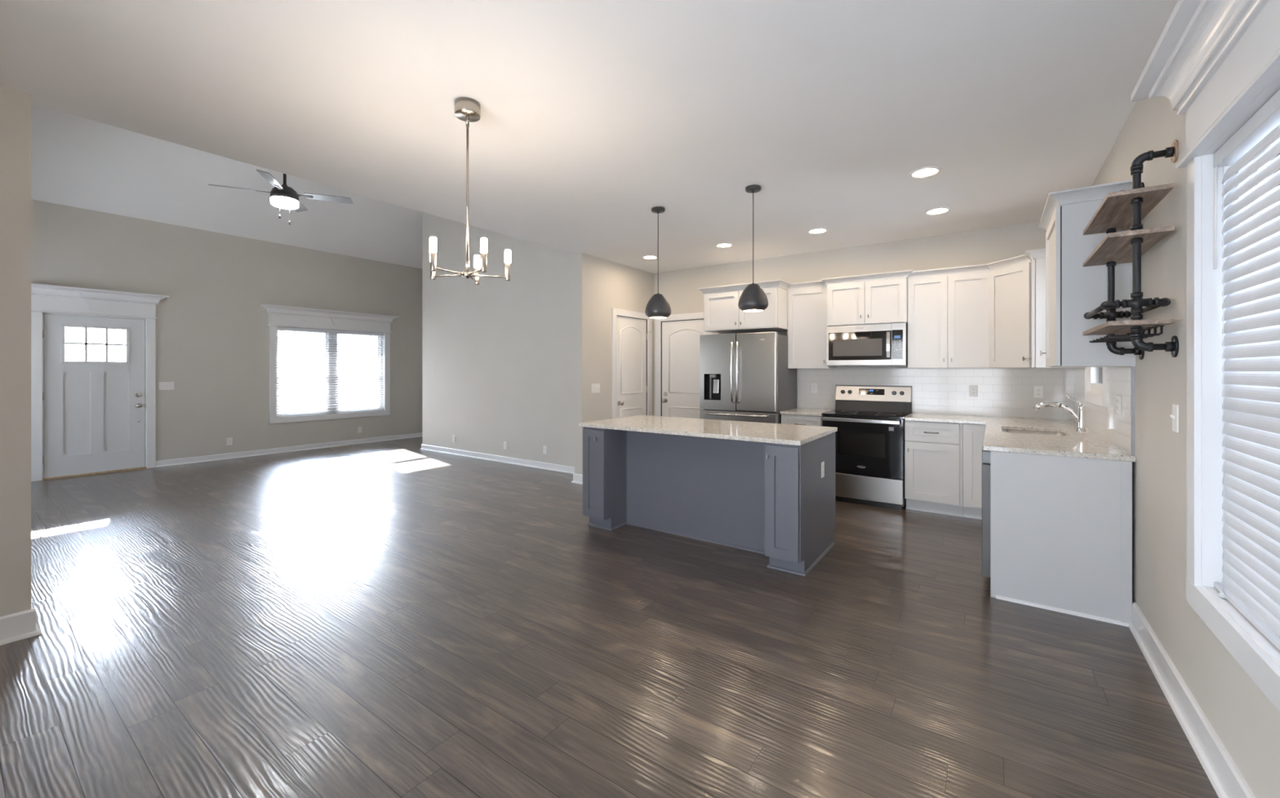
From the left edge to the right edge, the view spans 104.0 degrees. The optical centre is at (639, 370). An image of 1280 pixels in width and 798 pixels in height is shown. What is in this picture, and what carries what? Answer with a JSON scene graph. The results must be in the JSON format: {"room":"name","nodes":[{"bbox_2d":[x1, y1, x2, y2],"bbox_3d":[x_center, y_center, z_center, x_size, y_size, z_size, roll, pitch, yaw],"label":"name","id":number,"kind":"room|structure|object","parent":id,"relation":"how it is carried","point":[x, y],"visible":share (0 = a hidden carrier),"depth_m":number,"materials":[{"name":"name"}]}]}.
{"room":"open-plan kitchen","nodes":[
{"label":"open-plan kitchen","id":0,"kind":"room"},
{"bbox_2d":[0,86,31,617],"bbox_3d":[-3.749,-0.028,1.851,0.120,2.795,1.895,0,0,35],"label":"wall","id":1,"kind":"structure","parent":0,"point":[15,106],"depth_m":2.55,"materials":[{"name":"paint"}]},
{"bbox_2d":[0,602,40,645],"bbox_3d":[-3.741,1.302,1.863,0.180,0.135,1.925,0,0,35],"label":"baseboard","id":2,"kind":"structure","parent":1,"relation":"attached to","point":[21,625],"depth_m":2.55,"materials":[{"name":"paint"}]},
{"bbox_2d":[31,199,422,461],"bbox_3d":[-6.289,-0.373,8.038,0.150,3.486,9.370,0,0,35],"label":"wall","id":3,"kind":"structure","parent":0,"point":[212,330],"depth_m":7.71,"materials":[{"name":"paint"}]},
{"bbox_2d":[42,312,146,480],"bbox_3d":[-7.231,0.323,6.653,0.210,2.095,0.940,0,0,35],"label":"door","id":4,"kind":"structure","parent":3,"relation":"in","point":[94,413],"depth_m":6.59,"materials":[{"name":"paint"}]},
{"bbox_2d":[31,283,169,481],"bbox_3d":[-7.137,0.154,6.585,0.142,2.432,1.367,0,0,35],"label":"trim","id":5,"kind":"structure","parent":3,"relation":"attached to","point":[44,298],"depth_m":6.49,"materials":[{"name":"paint"}]},
{"bbox_2d":[159,382,173,390],"bbox_3d":[-6.794,0.220,7.177,0.018,0.114,0.162,0,0,35],"label":"light switch","id":6,"kind":"object","parent":3,"relation":"attached to","point":[162,385],"visible":1,"depth_m":7.17,"materials":[{"name":"white plastic"}]},
{"bbox_2d":[226,437,232,445],"bbox_3d":[-6.380,1.103,7.771,0.008,0.114,0.070,0,0,35],"label":"wall outlet","id":7,"kind":"object","parent":3,"relation":"attached to","point":[229,441],"visible":1,"depth_m":7.77,"materials":[{"name":"white plastic"}]},
{"bbox_2d":[155,432,422,467],"bbox_3d":[-5.219,1.327,9.398,0.028,0.087,5.675,0,0,35],"label":"baseboard","id":8,"kind":"structure","parent":3,"relation":"attached to","point":[297,448],"depth_m":8.27,"materials":[{"name":"paint"}]},
{"bbox_2d":[276,329,382,417],"bbox_3d":[-5.595,0.021,9.080,0.070,1.511,1.800,0,0,35],"label":"window","id":9,"kind":"structure","parent":3,"relation":"in","point":[326,334],"depth_m":9.05,"materials":[{"name":"paint"}]},
{"bbox_2d":[276,326,383,417],"bbox_3d":[-5.529,0.019,9.034,0.072,1.498,1.792,0,0,35],"label":"window blind","id":10,"kind":"object","parent":9,"relation":"attached to","point":[283,329],"visible":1,"depth_m":8.93,"materials":[{"name":"white plastic"}]},
{"bbox_2d":[260,304,399,423],"bbox_3d":[-5.504,-0.097,9.021,0.287,1.940,2.240,0,0,35],"label":"trim","id":11,"kind":"structure","parent":3,"relation":"attached to","point":[279,316],"depth_m":8.88,"materials":[{"name":"paint"}]},
{"bbox_2d":[357,426,361,433],"bbox_3d":[-5.250,1.108,9.370,0.008,0.114,0.070,0,0,35],"label":"wall outlet","id":12,"kind":"object","parent":3,"relation":"attached to","point":[359,428],"visible":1,"depth_m":9.36,"materials":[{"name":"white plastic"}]},
{"bbox_2d":[31,103,422,269],"bbox_3d":[-3.994,-2.730,6.417,5.790,1.366,9.370,0,0,35],"label":"ceiling","id":13,"kind":"structure","parent":0,"point":[77,162],"depth_m":6.80,"materials":[{"name":"paint"}]},
{"bbox_2d":[208,169,353,225],"bbox_3d":[-4.107,-2.436,5.780,1.018,1.502,1.064,0,0,23],"label":"ceiling fan","id":14,"kind":"object","parent":13,"relation":"hanging from","point":[283,197],"visible":0.83,"depth_m":5.73,"materials":[{"name":"metal"}]},
{"bbox_2d":[279,384,377,413],"bbox_3d":[0.000,1.745,0.000,120.000,0.150,120.000,0,0,35],"label":"ground","id":15,"kind":"structure","parent":0,"point":[371,384],"depth_m":30.68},
{"bbox_2d":[422,212,574,466],"bbox_3d":[-1.444,-0.946,8.631,3.940,4.633,2.570,0,0,35],"label":"wall partition","id":16,"kind":"structure","parent":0,"point":[498,354],"depth_m":7.56,"materials":[{"name":"paint"}]},
{"bbox_2d":[452,435,455,442],"bbox_3d":[-3.045,1.114,8.184,0.070,0.114,0.008,0,0,35],"label":"wall outlet","id":17,"kind":"object","parent":16,"relation":"attached to","point":[453,436],"visible":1,"depth_m":8.18,"materials":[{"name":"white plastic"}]},
{"bbox_2d":[420,444,574,474],"bbox_3d":[-1.463,1.327,8.627,3.968,0.087,2.598,0,0,35],"label":"baseboard","id":18,"kind":"structure","parent":16,"relation":"attached to","point":[568,469],"depth_m":7.46,"materials":[{"name":"paint"}]},
{"bbox_2d":[503,441,506,449],"bbox_3d":[-2.008,1.118,7.451,0.070,0.114,0.008,0,0,35],"label":"wall outlet","id":19,"kind":"object","parent":16,"relation":"attached to","point":[504,442],"visible":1,"depth_m":7.45,"materials":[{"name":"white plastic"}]},
{"bbox_2d":[543,445,546,454],"bbox_3d":[-1.322,1.107,6.966,0.070,0.114,0.008,0,0,35],"label":"wall outlet","id":20,"kind":"object","parent":16,"relation":"attached to","point":[544,446],"visible":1,"depth_m":6.96,"materials":[{"name":"white plastic"}]},
{"bbox_2d":[0,0,1177,273],"bbox_3d":[-0.091,-1.505,2.826,4.970,0.160,8.010,0,0,35],"label":"ceiling","id":21,"kind":"structure","parent":0,"point":[597,115],"depth_m":2.62,"materials":[{"name":"paint"}]},
{"bbox_2d":[429,97,511,284],"bbox_3d":[-0.926,-0.959,2.655,0.432,0.933,0.421,0,0,35],"label":"chandelier","id":22,"kind":"object","parent":21,"relation":"hanging from","point":[467,109],"visible":1,"depth_m":2.66,"materials":[{"name":"metal"}]},
{"bbox_2d":[642,255,657,259],"bbox_3d":[0.127,-1.420,6.278,0.200,0.010,0.200,0,0,35],"label":"recessed light","id":23,"kind":"object","parent":21,"relation":"in","point":[646,257],"visible":0.99,"depth_m":6.28,"materials":[{"name":"white plastic"}]},
{"bbox_2d":[644,256,656,258],"bbox_3d":[0.127,-1.423,6.278,0.150,0.003,0.150,0,0,35],"label":"diffuser","id":24,"kind":"object","parent":23,"relation":"attached to","point":[645,257],"depth_m":6.28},
{"bbox_2d":[644,206,671,318],"bbox_3d":[0.160,-0.946,4.402,0.230,0.959,0.230,0,0,35],"label":"pendant lamp","id":25,"kind":"object","parent":21,"relation":"hanging from","point":[658,307],"visible":1,"depth_m":4.34,"materials":[{"name":"metal"}]},
{"bbox_2d":[715,243,733,248],"bbox_3d":[0.955,-1.420,5.674,0.200,0.010,0.200,0,0,35],"label":"recessed light","id":26,"kind":"object","parent":21,"relation":"in","point":[719,245],"visible":1,"depth_m":5.66,"materials":[{"name":"white plastic"}]},
{"bbox_2d":[717,244,730,247],"bbox_3d":[0.955,-1.423,5.674,0.150,0.003,0.150,0,0,35],"label":"diffuser","id":27,"kind":"object","parent":26,"relation":"attached to","point":[718,245],"depth_m":5.68,"materials":[{"name":"white plastic"}]},
{"bbox_2d":[737,184,768,311],"bbox_3d":[0.881,-0.946,3.892,0.230,0.959,0.230,0,0,35],"label":"pendant lamp","id":28,"kind":"object","parent":21,"relation":"hanging from","point":[753,298],"visible":1,"depth_m":3.83,"materials":[{"name":"metal"}]},
{"bbox_2d":[807,227,827,234],"bbox_3d":[1.807,-1.420,5.090,0.200,0.010,0.200,0,0,35],"label":"recessed light","id":29,"kind":"object","parent":21,"relation":"in","point":[819,230],"visible":1,"depth_m":5.07,"materials":[{"name":"white plastic"}]},
{"bbox_2d":[809,229,825,233],"bbox_3d":[1.807,-1.423,5.090,0.150,0.003,0.150,0,0,35],"label":"diffuser","id":30,"kind":"object","parent":29,"relation":"attached to","point":[811,231],"depth_m":5.10,"materials":[{"name":"white plastic"}]},
{"bbox_2d":[909,166,941,177],"bbox_3d":[2.045,-1.420,3.587,0.200,0.010,0.200,0,0,35],"label":"recessed light","id":31,"kind":"object","parent":21,"relation":"in","point":[927,171],"visible":1,"depth_m":3.58,"materials":[{"name":"white plastic"}]},
{"bbox_2d":[913,168,937,176],"bbox_3d":[2.045,-1.423,3.587,0.150,0.003,0.150,0,0,35],"label":"diffuser","id":32,"kind":"object","parent":31,"relation":"attached to","point":[918,172],"depth_m":3.59,"materials":[{"name":"white plastic"}]},
{"bbox_2d":[924,207,951,214],"bbox_3d":[2.652,-1.420,4.456,0.200,0.010,0.200,0,0,35],"label":"recessed light","id":33,"kind":"object","parent":21,"relation":"in","point":[938,211],"visible":1,"depth_m":4.45,"materials":[{"name":"white plastic"}]},
{"bbox_2d":[928,208,947,213],"bbox_3d":[2.652,-1.423,4.456,0.150,0.003,0.150,0,0,35],"label":"diffuser","id":34,"kind":"object","parent":33,"relation":"attached to","point":[931,211],"depth_m":4.45,"materials":[{"name":"white plastic"}]},
{"bbox_2d":[0,436,1218,797],"bbox_3d":[-2.010,1.430,5.014,10.630,0.120,9.370,0,0,35],"label":"floor","id":35,"kind":"structure","parent":0,"point":[393,619],"depth_m":2.43,"materials":[{"name":"brown wood"}]},
{"bbox_2d":[331,445,349,448],"bbox_3d":[-5.335,1.367,8.920,0.100,0.006,0.310,0,0,35],"label":"floor vent","id":36,"kind":"object","parent":35,"relation":"in","point":[347,446],"visible":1,"depth_m":8.88,"materials":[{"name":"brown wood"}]},
{"bbox_2d":[582,426,835,576],"bbox_3d":[0.522,0.928,4.173,1.922,0.884,0.941,0,0,35],"label":"kitchen island","id":37,"kind":"object","parent":35,"relation":"on","point":[773,500],"visible":0.97,"depth_m":3.97,"materials":[{"name":"paint"}]},
{"bbox_2d":[577,415,837,445],"bbox_3d":[0.523,0.471,4.186,1.936,0.030,0.956,0,0,35],"label":"island countertop","id":38,"kind":"structure","parent":37,"relation":"on","point":[777,433],"depth_m":3.92,"materials":[{"name":"stone"}]},
{"bbox_2d":[821,461,824,478],"bbox_3d":[1.352,0.733,3.698,0.008,0.114,0.070,0,0,35],"label":"wall outlet","id":39,"kind":"object","parent":37,"relation":"attached to","point":[822,463],"visible":1,"depth_m":3.69,"materials":[{"name":"white plastic"}]},
{"bbox_2d":[699,331,796,423],"bbox_3d":[1.298,0.470,6.045,0.949,1.800,0.788,0,0,35],"label":"refrigerator","id":40,"kind":"object","parent":35,"relation":"on","point":[745,377],"visible":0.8,"depth_m":5.75,"materials":[{"name":"silver metal"}]},
{"bbox_2d":[781,414,822,426],"bbox_3d":[1.928,0.928,5.711,0.447,0.884,0.666,0,0,35],"label":"base cabinet","id":41,"kind":"object","parent":35,"relation":"on","point":[810,420],"visible":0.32,"depth_m":5.46,"materials":[{"name":"paint"}]},
{"bbox_2d":[779,408,834,416],"bbox_3d":[1.931,0.471,5.711,0.455,0.030,0.641,0,0,35],"label":"countertop","id":42,"kind":"structure","parent":41,"relation":"on","point":[797,411],"depth_m":5.55,"materials":[{"name":"stone"}]},
{"bbox_2d":[822,385,911,510],"bbox_3d":[2.418,0.768,5.332,0.785,1.203,0.696,0,0,35],"label":"stove","id":43,"kind":"object","parent":35,"relation":"on","point":[869,420],"visible":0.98,"depth_m":5.13,"materials":[{"name":"silver metal"}]},
{"bbox_2d":[822,415,903,479],"bbox_3d":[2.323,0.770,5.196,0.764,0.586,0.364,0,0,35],"label":"door","id":44,"kind":"structure","parent":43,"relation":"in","point":[867,446],"depth_m":5.07,"materials":[{"name":"black glass"}]},
{"bbox_2d":[822,409,911,418],"bbox_3d":[2.416,0.462,5.324,0.780,0.019,0.576,0,0,35],"label":"cooktop","id":45,"kind":"object","parent":43,"relation":"in","point":[850,414],"depth_m":5.28,"materials":[{"name":"black glass"}]},
{"bbox_2d":[904,420,963,517],"bbox_3d":[2.951,0.928,4.989,0.475,0.884,0.666,0,0,35],"label":"base cabinet","id":46,"kind":"object","parent":35,"relation":"on","point":[934,451],"visible":0.98,"depth_m":4.76,"materials":[{"name":"paint"}]},
{"bbox_2d":[963,423,986,519],"bbox_3d":[3.425,0.928,4.510,0.849,0.884,0.899,0,0,35],"label":"base cabinet","id":47,"kind":"object","parent":35,"relation":"on","point":[973,434],"visible":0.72,"depth_m":4.57,"materials":[{"name":"paint"}]},
{"bbox_2d":[904,413,1136,462],"bbox_3d":[2.788,0.471,4.020,1.325,0.030,2.414,0,0,35],"label":"countertop","id":48,"kind":"structure","parent":47,"relation":"on","point":[1088,445],"depth_m":3.39,"materials":[{"name":"stone"}]},
{"bbox_2d":[1002,429,1067,435],"bbox_3d":[3.002,0.581,3.805,0.424,0.188,0.564,0,0,35],"label":"sink","id":49,"kind":"object","parent":48,"relation":"in","point":[1003,430],"visible":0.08,"depth_m":4.01,"materials":[{"name":"silver metal"}]},
{"bbox_2d":[1032,395,1086,432],"bbox_3d":[3.158,0.319,3.768,0.311,0.275,0.060,0,0,35],"label":"faucet","id":50,"kind":"object","parent":48,"relation":"on","point":[1079,418],"visible":1,"depth_m":3.71,"materials":[{"name":"silver metal"}]},
{"bbox_2d":[982,441,990,577],"bbox_3d":[2.540,0.931,3.142,0.638,0.878,0.613,0,0,35],"label":"dishwasher","id":51,"kind":"object","parent":35,"relation":"on","point":[985,454],"visible":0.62,"depth_m":3.07,"materials":[{"name":"silver metal"}]},
{"bbox_2d":[990,451,1132,626],"bbox_3d":[2.379,0.928,2.854,0.619,0.884,0.031,0,0,35],"label":"end panel","id":52,"kind":"object","parent":35,"relation":"on","point":[1061,526],"visible":0.98,"depth_m":2.84,"materials":[{"name":"paint"}]},
{"bbox_2d":[574,253,653,474],"bbox_3d":[-0.256,-0.028,6.793,0.120,2.795,1.720,0,0,35],"label":"wall","id":53,"kind":"structure","parent":0,"point":[602,286],"depth_m":6.30,"materials":[{"name":"paint"}]},
{"bbox_2d":[571,473,582,484],"bbox_3d":[-0.594,1.314,6.316,0.176,0.111,0.606,0,0,35],"label":"baseboard","id":54,"kind":"structure","parent":53,"relation":"attached to","point":[577,478],"depth_m":6.07,"materials":[{"name":"paint"}]},
{"bbox_2d":[591,383,599,393],"bbox_3d":[-0.549,0.221,6.260,0.018,0.114,0.162,0,0,35],"label":"light switch","id":55,"kind":"object","parent":53,"relation":"attached to","point":[595,387],"visible":1,"depth_m":6.25,"materials":[{"name":"white plastic"}]},
{"bbox_2d":[612,308,652,418],"bbox_3d":[-0.097,0.277,6.900,0.018,2.187,0.914,0,0,35],"label":"trim","id":56,"kind":"structure","parent":53,"relation":"attached to","point":[615,312],"depth_m":6.76,"materials":[{"name":"paint"}]},
{"bbox_2d":[617,315,650,417],"bbox_3d":[-0.112,0.317,6.903,0.189,2.107,0.733,0,0,35],"label":"door","id":57,"kind":"structure","parent":53,"relation":"in","point":[632,332],"depth_m":6.91,"materials":[{"name":"paint"}]},
{"bbox_2d":[653,222,1074,420],"bbox_3d":[2.161,-0.028,6.046,4.690,2.795,0.150,0,0,35],"label":"wall","id":58,"kind":"structure","parent":0,"point":[679,288],"depth_m":5.72,"materials":[{"name":"paint"}]},
{"bbox_2d":[661,319,711,418],"bbox_3d":[0.655,0.328,7.040,0.833,2.084,0.165,0,0,35],"label":"door","id":59,"kind":"structure","parent":58,"relation":"in","point":[680,340],"depth_m":7.08,"materials":[{"name":"paint"}]},
{"bbox_2d":[654,312,718,416],"bbox_3d":[0.638,0.285,7.020,1.020,2.170,0.018,0,0,35],"label":"trim","id":60,"kind":"structure","parent":58,"relation":"attached to","point":[695,315],"depth_m":7.26,"materials":[{"name":"paint"}]},
{"bbox_2d":[697,280,791,333],"bbox_3d":[1.335,-0.744,6.107,1.044,0.524,0.704,0,0,35],"label":"upper cabinet","id":61,"kind":"object","parent":58,"relation":"attached to","point":[722,314],"visible":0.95,"depth_m":5.85,"materials":[{"name":"paint"}]},
{"bbox_2d":[787,280,835,368],"bbox_3d":[1.999,-0.515,5.837,0.460,0.981,0.379,0,0,35],"label":"upper cabinet","id":62,"kind":"object","parent":58,"relation":"attached to","point":[806,301],"visible":0.94,"depth_m":5.72,"materials":[{"name":"paint"}]},
{"bbox_2d":[810,383,817,393],"bbox_3d":[2.084,0.212,5.992,0.070,0.114,0.008,0,0,35],"label":"wall outlet","id":63,"kind":"object","parent":58,"relation":"attached to","point":[813,386],"visible":1,"depth_m":5.99,"materials":[{"name":"white plastic"}]},
{"bbox_2d":[820,270,912,326],"bbox_3d":[2.489,-0.752,5.451,0.894,0.520,0.444,0,0,35],"label":"upper cabinet","id":64,"kind":"object","parent":58,"relation":"attached to","point":[882,298],"visible":0.98,"depth_m":5.28,"materials":[{"name":"paint"}]},
{"bbox_2d":[826,322,907,366],"bbox_3d":[2.483,-0.267,5.441,0.774,0.443,0.443,0,0,35],"label":"microwave","id":65,"kind":"object","parent":64,"relation":"attached to","point":[874,344],"visible":1,"depth_m":5.27,"materials":[{"name":"silver metal"}]},
{"bbox_2d":[797,368,1074,419],"bbox_3d":[2.975,0.215,5.373,2.567,0.481,0.010,0,0,35],"label":"backsplash","id":66,"kind":"structure","parent":58,"relation":"attached to","point":[1002,392],"depth_m":5.13,"materials":[{"name":"tile"}]},
{"bbox_2d":[907,263,989,368],"bbox_3d":[3.111,-0.515,5.051,0.690,0.981,0.379,0,0,35],"label":"upper cabinet","id":67,"kind":"object","parent":58,"relation":"attached to","point":[948,308],"visible":0.98,"depth_m":4.92,"materials":[{"name":"paint"}]},
{"bbox_2d":[969,385,977,396],"bbox_3d":[3.384,0.207,5.073,0.070,0.114,0.008,0,0,35],"label":"wall outlet","id":68,"kind":"object","parent":58,"relation":"attached to","point":[973,388],"visible":1,"depth_m":5.07,"materials":[{"name":"white plastic"}]},
{"bbox_2d":[971,387,975,394],"bbox_3d":[3.382,0.207,5.070,0.034,0.067,0.002,0,0,35],"label":"receptacle","id":69,"kind":"object","parent":68,"relation":"attached to","point":[973,389],"depth_m":5.07,"materials":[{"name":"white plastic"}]},
{"bbox_2d":[986,254,1082,368],"bbox_3d":[3.571,-0.515,4.561,0.670,0.981,0.647,0,0,35],"label":"upper cabinet","id":70,"kind":"object","parent":58,"relation":"attached to","point":[1009,279],"visible":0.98,"depth_m":4.52,"materials":[{"name":"paint"}]},
{"bbox_2d":[1033,386,1043,398],"bbox_3d":[3.806,0.205,4.775,0.070,0.114,0.008,0,0,35],"label":"wall outlet","id":71,"kind":"object","parent":58,"relation":"attached to","point":[1037,390],"visible":1,"depth_m":4.77,"materials":[{"name":"white plastic"}]},
{"bbox_2d":[1035,388,1040,395],"bbox_3d":[3.804,0.205,4.772,0.034,0.067,0.002,0,0,35],"label":"receptacle","id":72,"kind":"object","parent":71,"relation":"attached to","point":[1037,390],"depth_m":4.77,"materials":[{"name":"white plastic"}]},
{"bbox_2d":[1092,96,1279,797],"bbox_3d":[1.869,-0.028,1.440,0.150,2.795,8.010,0,0,35],"label":"wall","id":73,"kind":"structure","parent":0,"point":[1245,721],"depth_m":2.14,"materials":[{"name":"paint"}]},
{"bbox_2d":[1025,248,1069,368],"bbox_3d":[3.450,-0.515,4.151,0.396,0.981,0.205,0,0,35],"label":"upper cabinet","id":74,"kind":"object","parent":73,"relation":"attached to","point":[1038,264],"visible":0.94,"depth_m":4.18,"materials":[{"name":"paint"}]},
{"bbox_2d":[1038,179,1135,367],"bbox_3d":[2.697,-0.514,3.056,0.362,0.983,0.817,0,0,35],"label":"upper cabinet","id":75,"kind":"object","parent":73,"relation":"attached to","point":[1073,290],"visible":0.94,"depth_m":2.80,"materials":[{"name":"paint"}]},
{"bbox_2d":[1084,367,1107,408],"bbox_3d":[3.332,-0.338,3.621,0.066,1.165,0.890,0,0,35],"label":"trim","id":76,"kind":"structure","parent":73,"relation":"attached to","point":[1096,398],"depth_m":3.51,"materials":[{"name":"paint"}]},
{"bbox_2d":[1089,367,1102,393],"bbox_3d":[3.395,-0.335,3.586,0.174,0.998,0.716,0,0,35],"label":"window","id":77,"kind":"structure","parent":73,"relation":"in","point":[1095,373],"depth_m":3.72,"materials":[{"name":"glass"}]},
{"bbox_2d":[1074,366,1130,453],"bbox_3d":[3.340,0.215,3.661,0.010,0.481,2.365,0,0,35],"label":"backsplash","id":78,"kind":"structure","parent":73,"relation":"attached to","point":[1114,428],"depth_m":3.14,"materials":[{"name":"tile"}]},
{"bbox_2d":[1115,395,1121,415],"bbox_3d":[2.838,0.203,2.966,0.008,0.114,0.116,0,0,35],"label":"wall outlet","id":79,"kind":"object","parent":73,"relation":"attached to","point":[1118,398],"visible":1,"depth_m":2.95,"materials":[{"name":"white plastic"}]},
{"bbox_2d":[1082,139,1178,359],"bbox_3d":[2.299,-0.506,2.377,0.228,0.903,0.737,0,0,35],"label":"shelf","id":80,"kind":"object","parent":73,"relation":"attached to","point":[1122,210],"visible":1,"depth_m":2.17,"materials":[{"name":"black metal"}]},
{"bbox_2d":[1130,366,1134,455],"bbox_3d":[2.654,0.217,2.692,0.013,0.478,0.015,0,0,35],"label":"trim","id":81,"kind":"structure","parent":73,"relation":"attached to","point":[1132,368],"depth_m":2.69,"materials":[{"name":"tile"}]},
{"bbox_2d":[1169,404,1178,432],"bbox_3d":[2.216,0.198,2.077,0.018,0.114,0.070,0,0,35],"label":"light switch","id":82,"kind":"object","parent":73,"relation":"attached to","point":[1175,415],"visible":1,"depth_m":2.07,"materials":[{"name":"white plastic"}]},
{"bbox_2d":[1128,602,1256,797],"bbox_3d":[1.099,1.302,0.506,0.030,0.135,5.295,0,0,35],"label":"baseboard","id":83,"kind":"structure","parent":73,"relation":"attached to","point":[1222,772],"depth_m":1.87,"materials":[{"name":"paint"}]},
{"bbox_2d":[1130,0,1279,712],"bbox_3d":[1.520,-0.136,1.082,0.297,2.027,2.242,0,0,35],"label":"trim","id":84,"kind":"structure","parent":73,"relation":"attached to","point":[1216,63],"depth_m":1.78,"materials":[{"name":"paint"}]},
{"bbox_2d":[1213,89,1279,650],"bbox_3d":[1.561,0.000,1.055,0.072,1.552,1.780,0,0,35],"label":"window blind","id":85,"kind":"object","parent":73,"relation":"attached to","point":[1251,580],"visible":1,"depth_m":1.57,"materials":[{"name":"white plastic"}]},
{"bbox_2d":[1235,137,1279,239],"bbox_3d":[1.615,0.000,1.016,0.065,1.570,1.804,0,0,35],"label":"window","id":86,"kind":"structure","parent":73,"relation":"in","point":[1278,139],"depth_m":1.70,"materials":[{"name":"paint"}]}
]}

